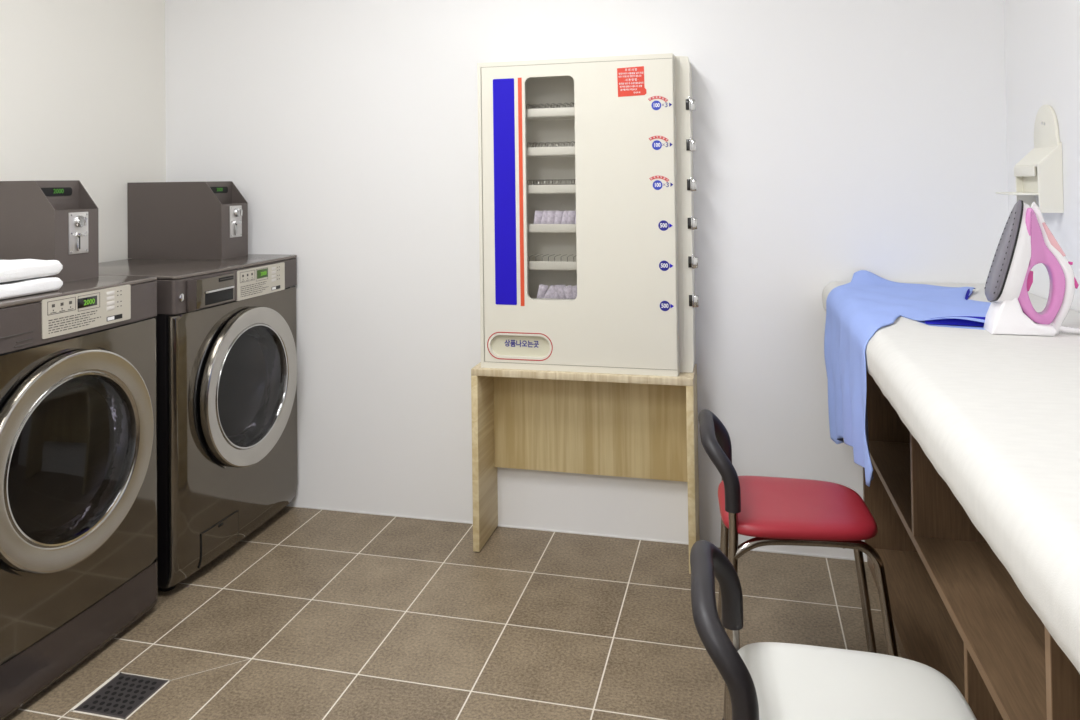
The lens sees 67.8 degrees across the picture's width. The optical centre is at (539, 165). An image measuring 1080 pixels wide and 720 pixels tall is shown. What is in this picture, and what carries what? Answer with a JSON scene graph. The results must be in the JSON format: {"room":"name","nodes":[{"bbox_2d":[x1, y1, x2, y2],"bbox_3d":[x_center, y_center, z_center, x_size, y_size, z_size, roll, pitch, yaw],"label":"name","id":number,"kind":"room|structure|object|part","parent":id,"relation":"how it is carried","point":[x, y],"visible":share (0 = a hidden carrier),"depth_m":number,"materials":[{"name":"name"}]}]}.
{"room":"laundry","nodes":[
{"label":"laundry","id":0,"kind":"room"},
{"bbox_2d":[0,0,165,262],"bbox_3d":[-2.104,0.030,1.001,0.100,2.500,4.600,-1,-1,14],"label":"wall","id":1,"kind":"structure","parent":0,"point":[83,98],"depth_m":2.85,"materials":[{"name":"white paint"}]},
{"bbox_2d":[4,506,901,719],"bbox_3d":[-0.566,1.303,0.600,3.234,0.100,4.800,-1,-1,14],"label":"floor","id":2,"kind":"structure","parent":0,"point":[338,615],"depth_m":2.22,"materials":[{"name":"brown tile"}]},
{"bbox_2d":[0,275,157,719],"bbox_3d":[-1.444,0.806,2.059,0.602,0.967,0.707,-1,-1,14],"label":"washing machine","id":3,"kind":"object","parent":2,"relation":"on","point":[79,546],"visible":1,"depth_m":2.03,"materials":[{"name":"black metal"}]},
{"bbox_2d":[0,331,32,346],"bbox_3d":[-1.236,0.407,1.815,0.007,0.029,0.210,-1,-1,14],"label":"drawer","id":4,"kind":"object","parent":3,"relation":"on","point":[7,338],"depth_m":1.87,"materials":[{"name":"grey"}]},
{"bbox_2d":[0,277,62,299],"bbox_3d":[-1.357,0.298,1.904,0.202,0.041,0.369,-1,-1,14],"label":"folded towel","id":5,"kind":"object","parent":3,"relation":"on","point":[11,289],"visible":0.92,"depth_m":1.96,"materials":[{"name":"white fabric"}]},
{"bbox_2d":[0,259,62,282],"bbox_3d":[-1.361,0.257,1.908,0.203,0.043,0.374,-1,-1,14],"label":"folded towel","id":6,"kind":"object","parent":5,"relation":"on","point":[19,269],"visible":1,"depth_m":1.97,"materials":[{"name":"white fabric"}]},
{"bbox_2d":[0,180,98,281],"bbox_3d":[-1.495,0.186,2.326,0.428,0.283,0.155,-1,-1,14],"label":"box","id":7,"kind":"object","parent":3,"relation":"on","point":[40,220],"visible":1,"depth_m":2.24,"materials":[{"name":"grey paint"}]},
{"bbox_3d":[-1.311,0.190,2.283,0.004,0.117,0.068,-1,-1,14],"label":"coin plate","id":8,"kind":"part","parent":7,"relation":"part of","materials":[{"name":"white metal"}]},
{"bbox_3d":[-1.303,0.158,2.282,0.013,0.034,0.034,-1,-1,14],"label":"reject knob","id":9,"kind":"part","parent":7,"relation":"part of","materials":[{"name":"silver metal"}]},
{"bbox_3d":[-1.177,0.351,2.034,0.001,0.039,0.165,-1,-1,14],"label":"printed frame","id":10,"kind":"part","parent":3,"relation":"part of","materials":[{"name":"grey plastic"}]},
{"bbox_2d":[19,375,130,542],"bbox_3d":[-1.202,0.728,2.022,0.071,0.394,0.394,-1,-1,14],"label":"glass bowl","id":11,"kind":"object","parent":3,"relation":"on","point":[75,434],"depth_m":2.05,"materials":[{"name":"black"}]},
{"bbox_3d":[-1.166,0.728,2.013,0.038,0.525,0.525,-1,-1,14],"label":"door","id":12,"kind":"part","parent":3,"relation":"part of","materials":[{"name":"metal"}]},
{"bbox_3d":[-1.464,0.328,2.070,0.572,0.011,0.707,-1,-1,14],"label":"panel","id":13,"kind":"part","parent":3,"relation":"part of","materials":[{"name":"grey"}]},
{"bbox_3d":[-1.462,0.386,2.069,0.566,0.103,0.707,-1,-1,14],"label":"control panel","id":14,"kind":"part","parent":3,"relation":"part of","materials":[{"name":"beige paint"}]},
{"bbox_3d":[-1.196,1.204,1.992,0.036,0.133,0.707,-1,-1,14],"label":"skirt panel","id":15,"kind":"part","parent":3,"relation":"part of","materials":[{"name":"grey"}]},
{"bbox_3d":[-1.171,0.373,2.082,0.012,0.095,0.289,-1,-1,14],"label":"instruction plate","id":16,"kind":"part","parent":3,"relation":"part of","materials":[{"name":"beige"}]},
{"bbox_2d":[69,658,251,719],"bbox_3d":[-0.928,1.280,1.989,0.300,0.002,0.280,-1,-1,14],"label":"floor drain","id":17,"kind":"object","parent":2,"relation":"on","point":[122,694],"visible":1,"depth_m":1.94,"materials":[{"name":"black metal"}]},
{"bbox_3d":[-1.010,1.280,1.945,0.142,0.002,0.146,-1,-1,14],"label":"frame","id":18,"kind":"part","parent":17,"relation":"part of","materials":[{"name":"grey metal"}]},
{"bbox_2d":[99,254,297,591],"bbox_3d":[-1.256,0.819,2.789,0.611,0.960,0.688,-1,-1,14],"label":"washing machine","id":19,"kind":"object","parent":2,"relation":"on","point":[226,329],"visible":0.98,"depth_m":2.60,"materials":[{"name":"black metal"}]},
{"bbox_2d":[127,181,247,258],"bbox_3d":[-1.317,0.202,3.037,0.428,0.283,0.160,-1,-1,14],"label":"box","id":20,"kind":"object","parent":19,"relation":"on","point":[167,220],"visible":1,"depth_m":2.97,"materials":[{"name":"grey paint"}]},
{"bbox_3d":[-1.133,0.207,2.994,0.004,0.117,0.070,-1,-1,14],"label":"coin plate","id":21,"kind":"part","parent":20,"relation":"part of","materials":[{"name":"white metal"}]},
{"bbox_3d":[-1.125,0.174,2.993,0.013,0.034,0.034,-1,-1,14],"label":"reject knob","id":22,"kind":"part","parent":20,"relation":"part of","materials":[{"name":"silver metal"}]},
{"bbox_3d":[-1.278,0.345,2.800,0.581,0.011,0.688,-1,-1,14],"label":"panel","id":23,"kind":"part","parent":19,"relation":"part of","materials":[{"name":"grey"}]},
{"bbox_3d":[-1.046,0.398,2.553,0.016,0.095,0.230,-1,-1,14],"label":"detergent drawer","id":24,"kind":"part","parent":19,"relation":"part of","materials":[{"name":"grey"}]},
{"bbox_3d":[-1.035,0.399,2.567,0.004,0.089,0.191,-1,-1,14],"label":"drawer","id":25,"kind":"part","parent":19,"relation":"part of","materials":[{"name":"beige plastic"}]},
{"bbox_3d":[-1.028,0.398,2.582,0.007,0.007,0.145,-1,-1,14],"label":"drawer handle","id":26,"kind":"part","parent":19,"relation":"part of","materials":[{"name":"silver metal"}]},
{"bbox_3d":[-1.275,0.403,2.799,0.575,0.103,0.688,-1,-1,14],"label":"control panel","id":27,"kind":"part","parent":19,"relation":"part of","materials":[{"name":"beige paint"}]},
{"bbox_3d":[-1.015,0.857,2.728,0.046,0.807,0.688,-1,-1,14],"label":"panel","id":28,"kind":"part","parent":19,"relation":"part of","materials":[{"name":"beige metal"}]},
{"bbox_3d":[-0.978,0.744,2.728,0.038,0.525,0.525,-1,-1,14],"label":"door","id":29,"kind":"part","parent":19,"relation":"part of","materials":[{"name":"metal"}]},
{"bbox_2d":[227,326,282,445],"bbox_3d":[-1.014,0.745,2.737,0.071,0.394,0.394,-1,-1,14],"label":"glass bowl","id":30,"kind":"object","parent":19,"relation":"on","point":[254,353],"depth_m":2.81,"materials":[{"name":"black glass"}]},
{"bbox_3d":[-0.978,0.402,2.816,0.012,0.100,0.286,-1,-1,14],"label":"instruction plate","id":31,"kind":"part","parent":19,"relation":"part of","materials":[{"name":"beige plastic"}]},
{"bbox_2d":[471,362,699,573],"bbox_3d":[0.153,0.975,2.686,0.728,0.607,0.211,-1,-1,14],"label":"wooden stand","id":32,"kind":"object","parent":2,"relation":"on","point":[620,425],"visible":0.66,"depth_m":2.73,"materials":[{"name":"brown wood"}]},
{"bbox_3d":[-0.190,0.990,2.771,0.022,0.581,0.211,-1,-1,14],"label":"leg","id":33,"kind":"part","parent":32,"relation":"part of","materials":[{"name":"brown wood"}]},
{"bbox_2d":[477,53,698,376],"bbox_3d":[0.166,0.160,2.703,0.716,1.022,0.193,-1,-1,14],"label":"vending machine","id":34,"kind":"object","parent":32,"relation":"on","point":[608,140],"visible":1,"depth_m":2.61,"materials":[{"name":"beige metal"}]},
{"bbox_2d":[534,210,542,223],"bbox_3d":[-0.005,0.180,2.708,0.037,0.060,0.013,-1,-1,-10],"label":"packet","id":35,"kind":"object","parent":34,"relation":"on","point":[538,214],"visible":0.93,"depth_m":2.70,"materials":[{"name":"white plastic"}]},
{"bbox_2d":[537,284,547,297],"bbox_3d":[0.007,0.428,2.703,0.045,0.062,0.013,0,-1,-19],"label":"packet","id":36,"kind":"object","parent":34,"relation":"on","point":[543,289],"visible":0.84,"depth_m":2.70,"materials":[{"name":"white plastic"}]},
{"bbox_2d":[541,210,546,223],"bbox_3d":[0.019,0.180,2.703,0.042,0.061,0.013,0,-1,-19],"label":"packet","id":37,"kind":"object","parent":34,"relation":"on","point":[544,215],"visible":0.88,"depth_m":2.70,"materials":[{"name":"white plastic"}]},
{"bbox_2d":[543,285,553,297],"bbox_3d":[0.037,0.430,2.697,0.056,0.064,0.013,-1,-1,-8],"label":"packet","id":38,"kind":"object","parent":34,"relation":"in","point":[550,292],"visible":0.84,"depth_m":2.69,"materials":[{"name":"white plastic"}]},
{"bbox_2d":[527,193,572,193],"bbox_3d":[0.071,0.092,2.730,0.310,0.002,0.120,-1,-1,14],"label":"shelf","id":39,"kind":"object","parent":34,"relation":"attached to","point":[527,193],"depth_m":2.68,"materials":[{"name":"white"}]},
{"bbox_2d":[526,115,574,120],"bbox_3d":[0.068,-0.163,2.734,0.310,0.002,0.120,-1,-1,14],"label":"shelf","id":40,"kind":"object","parent":34,"relation":"attached to","point":[528,117],"depth_m":2.73,"materials":[{"name":"white metal"}]},
{"bbox_2d":[547,211,554,223],"bbox_3d":[0.038,0.179,2.696,0.033,0.058,0.013,-1,-1,-10],"label":"packet","id":41,"kind":"object","parent":34,"relation":"on","point":[550,214],"visible":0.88,"depth_m":2.69,"materials":[{"name":"white plastic"}]},
{"bbox_2d":[527,155,574,156],"bbox_3d":[0.069,-0.034,2.732,0.310,0.002,0.120,-1,-1,14],"label":"shelf","id":42,"kind":"object","parent":34,"relation":"attached to","point":[527,155],"depth_m":2.72,"materials":[{"name":"white metal"}]},
{"bbox_2d":[528,232,575,232],"bbox_3d":[0.073,0.222,2.728,0.310,0.002,0.120,-1,-1,14],"label":"shelf","id":43,"kind":"object","parent":34,"relation":"attached to","point":[528,232],"depth_m":2.67,"materials":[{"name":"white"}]},
{"bbox_2d":[554,284,562,298],"bbox_3d":[0.062,0.426,2.685,0.035,0.058,0.013,0,-1,-19],"label":"packet","id":44,"kind":"object","parent":34,"relation":"in","point":[556,295],"visible":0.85,"depth_m":2.68,"materials":[{"name":"white plastic"}]},
{"bbox_2d":[554,210,563,223],"bbox_3d":[0.063,0.179,2.691,0.038,0.060,0.013,0,-1,-19],"label":"packet","id":45,"kind":"object","parent":34,"relation":"on","point":[558,214],"visible":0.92,"depth_m":2.69,"materials":[{"name":"white plastic"}]},
{"bbox_2d":[557,285,565,298],"bbox_3d":[0.077,0.427,2.678,0.047,0.063,0.013,0,-1,-22],"label":"packet","id":46,"kind":"object","parent":34,"relation":"on","point":[559,289],"visible":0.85,"depth_m":2.67,"materials":[{"name":"white plastic"}]},
{"bbox_2d":[561,210,567,223],"bbox_3d":[0.088,0.179,2.686,0.042,0.061,0.013,0,-1,-19],"label":"packet","id":47,"kind":"object","parent":34,"relation":"on","point":[565,213],"visible":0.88,"depth_m":2.68,"materials":[{"name":"white plastic"}]},
{"bbox_2d":[562,285,572,298],"bbox_3d":[0.098,0.427,2.673,0.049,0.064,0.013,-1,-1,-5],"label":"packet","id":48,"kind":"object","parent":34,"relation":"on","point":[567,290],"visible":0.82,"depth_m":2.67,"materials":[{"name":"white plastic"}]},
{"bbox_2d":[567,211,575,223],"bbox_3d":[0.106,0.177,2.679,0.033,0.058,0.013,-1,-1,-10],"label":"packet","id":49,"kind":"object","parent":34,"relation":"on","point":[571,214],"visible":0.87,"depth_m":2.67,"materials":[{"name":"white plastic"}]},
{"bbox_2d":[572,285,576,298],"bbox_3d":[0.123,0.425,2.669,0.037,0.059,0.013,0,-1,-24],"label":"packet","id":50,"kind":"object","parent":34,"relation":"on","point":[574,288],"visible":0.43,"depth_m":2.66,"materials":[{"name":"white plastic"}]},
{"bbox_3d":[0.495,0.978,2.600,0.022,0.581,0.211,-1,-1,14],"label":"leg","id":51,"kind":"part","parent":32,"relation":"part of","materials":[{"name":"brown wood"}]},
{"bbox_2d":[698,409,897,719],"bbox_3d":[0.608,0.934,1.920,0.438,0.650,0.322,-1,-1,10],"label":"chair","id":52,"kind":"object","parent":2,"relation":"on","point":[770,510],"visible":0.89,"depth_m":1.83,"materials":[{"name":"red plastic"}]},
{"bbox_3d":[0.431,0.694,1.953,0.086,0.164,0.321,-1,-1,10],"label":"backrest","id":53,"kind":"part","parent":52,"relation":"part of","materials":[{"name":"black plastic"}]},
{"bbox_3d":[0.474,1.011,2.088,0.042,0.495,0.023,-1,-1,26],"label":"leg","id":54,"kind":"part","parent":52,"relation":"part of","materials":[{"name":"silver metal"}]},
{"bbox_3d":[0.426,1.007,1.802,0.042,0.495,0.023,-1,-1,-7],"label":"leg","id":55,"kind":"part","parent":52,"relation":"part of","materials":[{"name":"silver metal"}]},
{"bbox_3d":[0.606,0.814,1.922,0.348,0.035,0.321,-1,-1,10],"label":"seat","id":56,"kind":"part","parent":52,"relation":"part of","materials":[{"name":"red leather"}]},
{"bbox_3d":[0.617,1.040,1.781,0.374,0.425,0.040,-1,-1,10],"label":"leg","id":57,"kind":"part","parent":52,"relation":"part of","materials":[{"name":"silver metal"}]},
{"bbox_3d":[0.661,1.043,2.045,0.374,0.425,0.040,-1,-1,10],"label":"leg","id":58,"kind":"part","parent":52,"relation":"part of","materials":[{"name":"silver metal"}]},
{"bbox_2d":[690,540,976,719],"bbox_3d":[0.454,0.924,1.174,0.452,0.650,0.322,-1,-1,10],"label":"chair","id":59,"kind":"object","parent":2,"relation":"on","point":[763,680],"visible":1,"depth_m":1.21,"materials":[{"name":"white plastic"}]},
{"bbox_3d":[0.271,0.684,1.210,0.086,0.164,0.321,-1,-1,10],"label":"backrest","id":60,"kind":"part","parent":59,"relation":"part of","materials":[{"name":"black plastic"}]},
{"bbox_3d":[0.316,1.001,1.345,0.042,0.495,0.023,-1,-1,26],"label":"leg","id":61,"kind":"part","parent":59,"relation":"part of","materials":[{"name":"silver metal"}]},
{"bbox_3d":[0.459,0.803,1.175,0.348,0.035,0.321,-1,-1,10],"label":"seat","id":62,"kind":"part","parent":59,"relation":"part of","materials":[{"name":"white leather"}]},
{"bbox_2d":[863,370,1079,719],"bbox_3d":[0.923,0.844,1.253,0.430,0.800,2.617,-1,-1,14],"label":"shelving unit","id":63,"kind":"object","parent":2,"relation":"on","point":[957,610],"visible":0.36,"depth_m":1.84,"materials":[{"name":"brown laminate"}]},
{"bbox_3d":[1.232,0.844,2.515,0.419,0.727,0.018,-1,-1,14],"label":"panel","id":64,"kind":"part","parent":63,"relation":"part of","materials":[{"name":"brown laminate"}]},
{"bbox_2d":[822,281,1079,673],"bbox_3d":[0.858,0.399,1.249,0.547,0.095,2.666,-1,-1,14],"label":"pad","id":65,"kind":"object","parent":63,"relation":"on","point":[996,416],"visible":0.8,"depth_m":1.11,"materials":[{"name":"white fabric"}]},
{"bbox_2d":[824,270,990,486],"bbox_3d":[1.008,0.569,2.090,0.452,0.489,0.945,-1,-1,14],"label":"cloth","id":66,"kind":"object","parent":65,"relation":"on","point":[856,309],"visible":0.91,"depth_m":2.06,"materials":[{"name":"blue fabric"}]},
{"bbox_2d":[984,200,1079,335],"bbox_3d":[1.091,0.217,1.708,0.257,0.291,0.106,-1,-1,16],"label":"iron","id":67,"kind":"object","parent":65,"relation":"on","point":[1026,241],"visible":1,"depth_m":1.69,"materials":[{"name":"white"}]},
{"bbox_3d":[1.028,0.289,1.726,0.124,0.135,0.080,-1,-1,16],"label":"heel tank","id":68,"kind":"part","parent":67,"relation":"part of","materials":[{"name":"white plastic"}]},
{"bbox_3d":[1.060,0.213,1.717,0.099,0.248,0.068,-1,-1,16],"label":"handle","id":69,"kind":"part","parent":67,"relation":"part of","materials":[{"name":"pink plastic"}]},
{"bbox_3d":[1.142,0.339,1.686,0.150,0.029,0.019,-1,-1,20],"label":"power cord","id":70,"kind":"part","parent":67,"relation":"part of","materials":[{"name":"white plastic"}]},
{"bbox_2d":[165,0,1008,560],"bbox_3d":[-0.014,0.034,2.901,3.234,2.500,0.100,-1,-1,14],"label":"wall","id":71,"kind":"structure","parent":0,"point":[836,140],"depth_m":2.82,"materials":[{"name":"white paint"}]},
{"bbox_2d":[301,506,854,559],"bbox_3d":[0.056,1.279,2.814,1.990,0.006,0.002,-1,-1,14],"label":"baseboard","id":72,"kind":"structure","parent":71,"relation":"attached to","point":[301,506],"depth_m":2.80,"materials":[{"name":"white paint"}]},
{"bbox_2d":[1004,0,1079,312],"bbox_3d":[0.937,-0.023,0.242,0.100,2.500,4.600,-1,-1,14],"label":"wall","id":73,"kind":"structure","parent":0,"point":[1042,37],"depth_m":2.15,"materials":[{"name":"white paint"}]},
{"bbox_2d":[995,105,1063,212],"bbox_3d":[1.310,-0.020,2.164,0.104,0.286,0.190,-1,-1,14],"label":"holder","id":74,"kind":"object","parent":73,"relation":"attached to","point":[1038,175],"visible":0.98,"depth_m":2.10,"materials":[{"name":"white plastic"}]},
{"bbox_3d":[1.325,0.037,2.153,0.006,0.072,0.166,-1,-1,14],"label":"panel","id":75,"kind":"part","parent":74,"relation":"part of","materials":[{"name":"white plastic"}]},
{"bbox_2d":[1014,146,1056,176],"bbox_3d":[1.331,-0.015,2.156,0.060,0.087,0.172,-1,-1,14],"label":"hood","id":76,"kind":"object","parent":74,"relation":"attached to","point":[1041,161],"depth_m":2.10,"materials":[{"name":"white plastic"}]},
{"bbox_3d":[1.355,-0.026,2.148,0.010,0.277,0.169,-1,-1,14],"label":"mounting plate","id":77,"kind":"part","parent":74,"relation":"part of","materials":[{"name":"white plastic"}]}
]}

